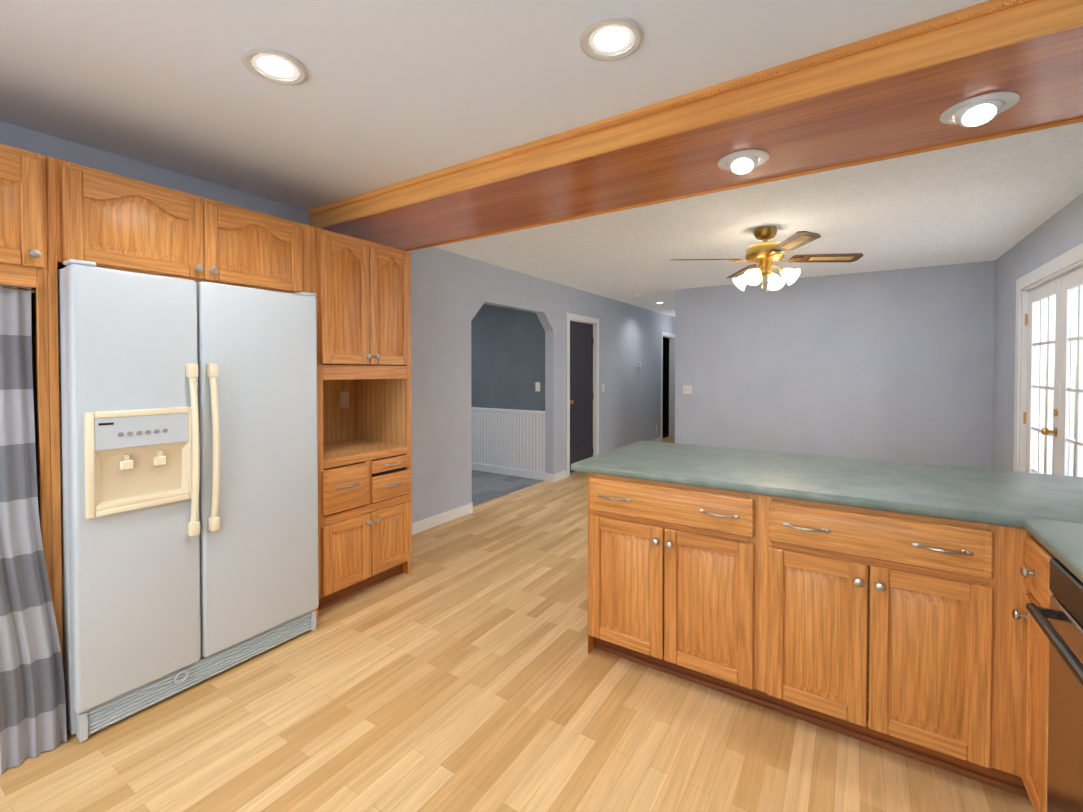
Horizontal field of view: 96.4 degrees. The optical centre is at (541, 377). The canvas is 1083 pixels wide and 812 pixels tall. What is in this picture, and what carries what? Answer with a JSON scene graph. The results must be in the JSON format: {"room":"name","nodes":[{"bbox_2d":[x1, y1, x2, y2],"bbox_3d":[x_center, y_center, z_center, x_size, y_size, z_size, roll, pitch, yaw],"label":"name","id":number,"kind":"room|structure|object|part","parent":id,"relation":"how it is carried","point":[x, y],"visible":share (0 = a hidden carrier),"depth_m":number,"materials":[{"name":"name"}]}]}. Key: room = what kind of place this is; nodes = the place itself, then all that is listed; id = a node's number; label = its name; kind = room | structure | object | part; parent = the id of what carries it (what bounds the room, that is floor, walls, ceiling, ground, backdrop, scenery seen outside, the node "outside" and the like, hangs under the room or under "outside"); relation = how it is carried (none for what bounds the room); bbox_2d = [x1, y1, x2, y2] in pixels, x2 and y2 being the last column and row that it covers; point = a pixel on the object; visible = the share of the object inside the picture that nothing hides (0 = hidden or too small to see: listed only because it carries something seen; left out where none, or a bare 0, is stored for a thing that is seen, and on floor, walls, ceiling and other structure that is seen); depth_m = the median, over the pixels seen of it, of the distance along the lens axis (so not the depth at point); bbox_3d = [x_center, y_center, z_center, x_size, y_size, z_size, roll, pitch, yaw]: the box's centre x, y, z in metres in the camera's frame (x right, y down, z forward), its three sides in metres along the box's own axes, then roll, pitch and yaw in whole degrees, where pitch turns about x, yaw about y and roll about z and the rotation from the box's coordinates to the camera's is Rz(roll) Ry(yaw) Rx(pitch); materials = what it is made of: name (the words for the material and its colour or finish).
{"room":"kitchen","nodes":[
{"label":"kitchen","id":0,"kind":"room"},
{"bbox_2d":[0,121,674,522],"bbox_3d":[-0.381,0.074,5.209,0.120,2.440,13.040,1,1,33],"label":"wall","id":1,"kind":"structure","parent":0,"point":[452,293],"depth_m":4.53,"materials":[{"name":"paint"}]},
{"bbox_2d":[412,503,472,534],"bbox_3d":[-1.013,1.263,4.126,0.014,0.095,1.302,1,1,33],"label":"baseboard","id":2,"kind":"structure","parent":1,"relation":"attached to","point":[436,520],"depth_m":4.30,"materials":[{"name":"white wood"}]},
{"bbox_2d":[552,470,566,481],"bbox_3d":[0.232,1.234,6.052,0.014,0.095,0.319,1,1,33],"label":"baseboard","id":3,"kind":"structure","parent":1,"relation":"attached to","point":[563,474],"depth_m":6.04,"materials":[{"name":"white wood"}]},
{"bbox_2d":[570,321,593,472],"bbox_3d":[0.539,0.261,6.582,0.088,2.002,0.750,1,1,33],"label":"hall door","id":4,"kind":"structure","parent":1,"relation":"in","point":[581,388],"depth_m":6.60,"materials":[{"name":"black wood"}]},
{"bbox_2d":[566,313,674,476],"bbox_3d":[1.500,0.201,8.109,0.135,2.100,4.530,1,1,33],"label":"door frame","id":5,"kind":"structure","parent":1,"relation":"attached to","point":[594,322],"depth_m":6.89,"materials":[{"name":"white wood"}]},
{"bbox_2d":[651,437,660,441],"bbox_3d":[1.545,1.204,8.083,0.014,0.095,2.660,1,1,33],"label":"baseboard","id":6,"kind":"structure","parent":1,"relation":"attached to","point":[657,439],"depth_m":9.02,"materials":[{"name":"white wood"}]},
{"bbox_2d":[471,304,544,410],"bbox_3d":[-1.423,0.047,7.024,3.599,2.440,0.120,1,1,33],"label":"wall","id":7,"kind":"structure","parent":0,"point":[507,358],"depth_m":6.32,"materials":[{"name":"paint"}]},
{"bbox_2d":[471,407,544,480],"bbox_3d":[-1.462,0.838,6.976,3.598,0.860,0.024,1,1,33],"label":"wainscoting","id":8,"kind":"structure","parent":7,"relation":"attached to","point":[499,437],"depth_m":6.30,"materials":[{"name":"white wood"}]},
{"bbox_2d":[511,453,515,462],"bbox_3d":[-0.364,1.049,6.264,0.070,0.115,0.008,1,1,33],"label":"outlet","id":9,"kind":"object","parent":7,"relation":"attached to","point":[513,458],"visible":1,"depth_m":6.26,"materials":[{"name":"white plastic"}]},
{"bbox_2d":[535,382,539,390],"bbox_3d":[-0.048,0.122,6.057,0.070,0.115,0.014,1,1,33],"label":"light switch","id":10,"kind":"object","parent":7,"relation":"attached to","point":[537,386],"visible":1,"depth_m":6.06,"materials":[{"name":"white plastic"}]},
{"bbox_2d":[0,436,1034,811],"bbox_3d":[-0.117,1.327,5.056,8.190,0.060,13.040,1,1,33],"label":"floor","id":11,"kind":"structure","parent":0,"point":[456,668],"depth_m":1.85,"materials":[{"name":"brown wood"}]},
{"bbox_2d":[0,144,52,602],"bbox_3d":[-2.356,0.274,1.443,0.650,2.155,1.167,1,1,33],"label":"tall cabinet","id":12,"kind":"object","parent":11,"relation":"on","point":[23,233],"visible":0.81,"depth_m":1.74,"materials":[{"name":"brown wood"}]},
{"bbox_2d":[0,285,66,774],"bbox_3d":[-2.102,0.508,1.306,0.120,1.682,1.166,1,1,33],"label":"curtain","id":13,"kind":"object","parent":12,"relation":"hanging from","point":[32,708],"visible":0.98,"depth_m":1.71,"materials":[{"name":"grey fabric"}]},
{"bbox_2d":[46,156,317,663],"bbox_3d":[-1.753,0.260,2.375,0.650,2.155,1.051,1,1,33],"label":"tall cabinet","id":14,"kind":"object","parent":11,"relation":"on","point":[102,219],"visible":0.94,"depth_m":2.01,"materials":[{"name":"brown wood"}]},
{"bbox_2d":[57,259,318,741],"bbox_3d":[-1.693,0.448,2.311,0.768,1.761,0.949,1,1,33],"label":"refrigerator","id":15,"kind":"object","parent":11,"relation":"on","point":[188,472],"visible":1,"depth_m":2.00,"materials":[{"name":"grey metal"}]},
{"bbox_2d":[315,227,411,610],"bbox_3d":[-1.282,0.249,3.102,0.652,2.155,0.680,1,1,33],"label":"pantry cabinet","id":16,"kind":"object","parent":11,"relation":"on","point":[363,305],"visible":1,"depth_m":2.96,"materials":[{"name":"brown wood"}]},
{"bbox_2d":[571,440,1006,789],"bbox_3d":[1.042,0.880,2.306,1.560,0.916,0.948,1,1,33],"label":"kitchen cabinet","id":17,"kind":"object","parent":11,"relation":"on","point":[880,603],"depth_m":1.83,"materials":[{"name":"brown wood"}]},
{"bbox_2d":[955,467,1082,811],"bbox_3d":[0.865,0.866,-0.080,0.731,1.016,5.150,1,1,33],"label":"kitchen cabinet","id":18,"kind":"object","parent":11,"relation":"on","point":[1044,511],"depth_m":1.50,"materials":[{"name":"brown wood"}]},
{"bbox_2d":[1026,558,1082,811],"bbox_3d":[1.441,0.920,0.882,0.705,0.872,0.600,1,1,33],"label":"dishwasher","id":19,"kind":"object","parent":18,"relation":"in","point":[1062,629],"visible":0.96,"depth_m":1.19,"materials":[{"name":"silver metal"}]},
{"bbox_2d":[0,0,1082,316],"bbox_3d":[-0.117,-1.193,5.019,8.190,0.100,13.040,1,1,33],"label":"ceiling","id":20,"kind":"structure","parent":0,"point":[388,92],"depth_m":2.00,"materials":[{"name":"white paint"}]},
{"bbox_2d":[242,47,307,84],"bbox_3d":[-0.933,-1.087,1.702,0.206,0.012,0.206,1,1,33],"label":"recessed light","id":21,"kind":"object","parent":20,"relation":"in","point":[274,66],"visible":1,"depth_m":1.69,"materials":[{"name":"white"}]},
{"bbox_2d":[580,16,643,60],"bbox_3d":[0.226,-1.084,1.560,0.206,0.012,0.206,1,1,33],"label":"recessed light","id":22,"kind":"object","parent":20,"relation":"in","point":[610,38],"visible":1,"depth_m":1.55,"materials":[{"name":"white"}]},
{"bbox_2d":[308,0,1082,250],"bbox_3d":[0.408,-1.032,2.406,4.228,0.142,0.751,1,1,33],"label":"soffit","id":23,"kind":"structure","parent":20,"relation":"attached to","point":[896,93],"depth_m":1.93,"materials":[{"name":"brown wood"}]},
{"bbox_2d":[718,149,768,174],"bbox_3d":[0.899,-0.957,2.163,0.214,0.078,0.214,1,1,33],"label":"recessed light","id":24,"kind":"object","parent":23,"relation":"attached to","point":[741,162],"visible":1,"depth_m":2.13,"materials":[{"name":"white"}]},
{"bbox_2d":[939,91,1019,126],"bbox_3d":[1.563,-0.950,1.734,0.214,0.078,0.214,1,1,33],"label":"recessed light","id":25,"kind":"object","parent":23,"relation":"attached to","point":[979,110],"visible":0.98,"depth_m":1.71,"materials":[{"name":"white"}]},
{"bbox_2d":[671,226,863,292],"bbox_3d":[1.696,-0.878,3.673,1.048,0.486,1.048,-1,1,-42],"label":"ceiling fan","id":26,"kind":"object","parent":20,"relation":"hanging from","point":[765,254],"visible":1,"depth_m":3.60,"materials":[{"name":"gold metal"}]},
{"bbox_2d":[662,337,668,438],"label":"door","id":27,"kind":"structure","parent":0,"point":[665,387],"depth_m":10.28,"materials":[{"name":"black"}]},
{"bbox_2d":[675,260,994,469],"bbox_3d":[3.187,0.068,5.617,3.270,2.440,0.120,1,1,33],"label":"wall","id":28,"kind":"structure","parent":0,"point":[896,365],"depth_m":5.40,"materials":[{"name":"paint"}]},
{"bbox_2d":[683,385,691,393],"bbox_3d":[1.912,0.162,6.363,0.115,0.115,0.014,1,1,33],"label":"light switch","id":29,"kind":"object","parent":28,"relation":"attached to","point":[687,389],"visible":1,"depth_m":6.36,"materials":[{"name":"white plastic"}]},
{"bbox_2d":[992,192,1082,470],"bbox_3d":[2.106,0.137,1.042,0.120,2.440,8.740,1,1,33],"label":"wall","id":30,"kind":"structure","parent":0,"point":[1057,234],"depth_m":4.21,"materials":[{"name":"paint"}]},
{"bbox_2d":[1023,276,1061,474],"bbox_3d":[3.741,0.304,3.649,0.112,2.000,0.775,1,1,33],"label":"french door","id":31,"kind":"structure","parent":30,"relation":"in","point":[1042,294],"depth_m":3.68,"materials":[{"name":"white"}]},
{"bbox_3d":[3.947,0.313,3.958,0.016,1.654,0.033,1,1,33],"label":"french door hinge","id":32,"kind":"part","parent":31,"relation":"part of","materials":[{"name":"gold metal"}]},
{"bbox_2d":[1013,243,1082,471],"bbox_3d":[3.556,0.271,3.304,0.136,2.145,1.720,1,1,33],"label":"door frame","id":33,"kind":"structure","parent":30,"relation":"attached to","point":[1057,266],"depth_m":3.95,"materials":[{"name":"white wood"}]},
{"bbox_2d":[1059,266,1082,476],"bbox_3d":[3.356,0.314,2.987,0.042,2.000,0.747,1,1,33],"label":"french door","id":34,"kind":"structure","parent":30,"relation":"in","point":[1072,281],"depth_m":3.21,"materials":[{"name":"white"}]}
]}

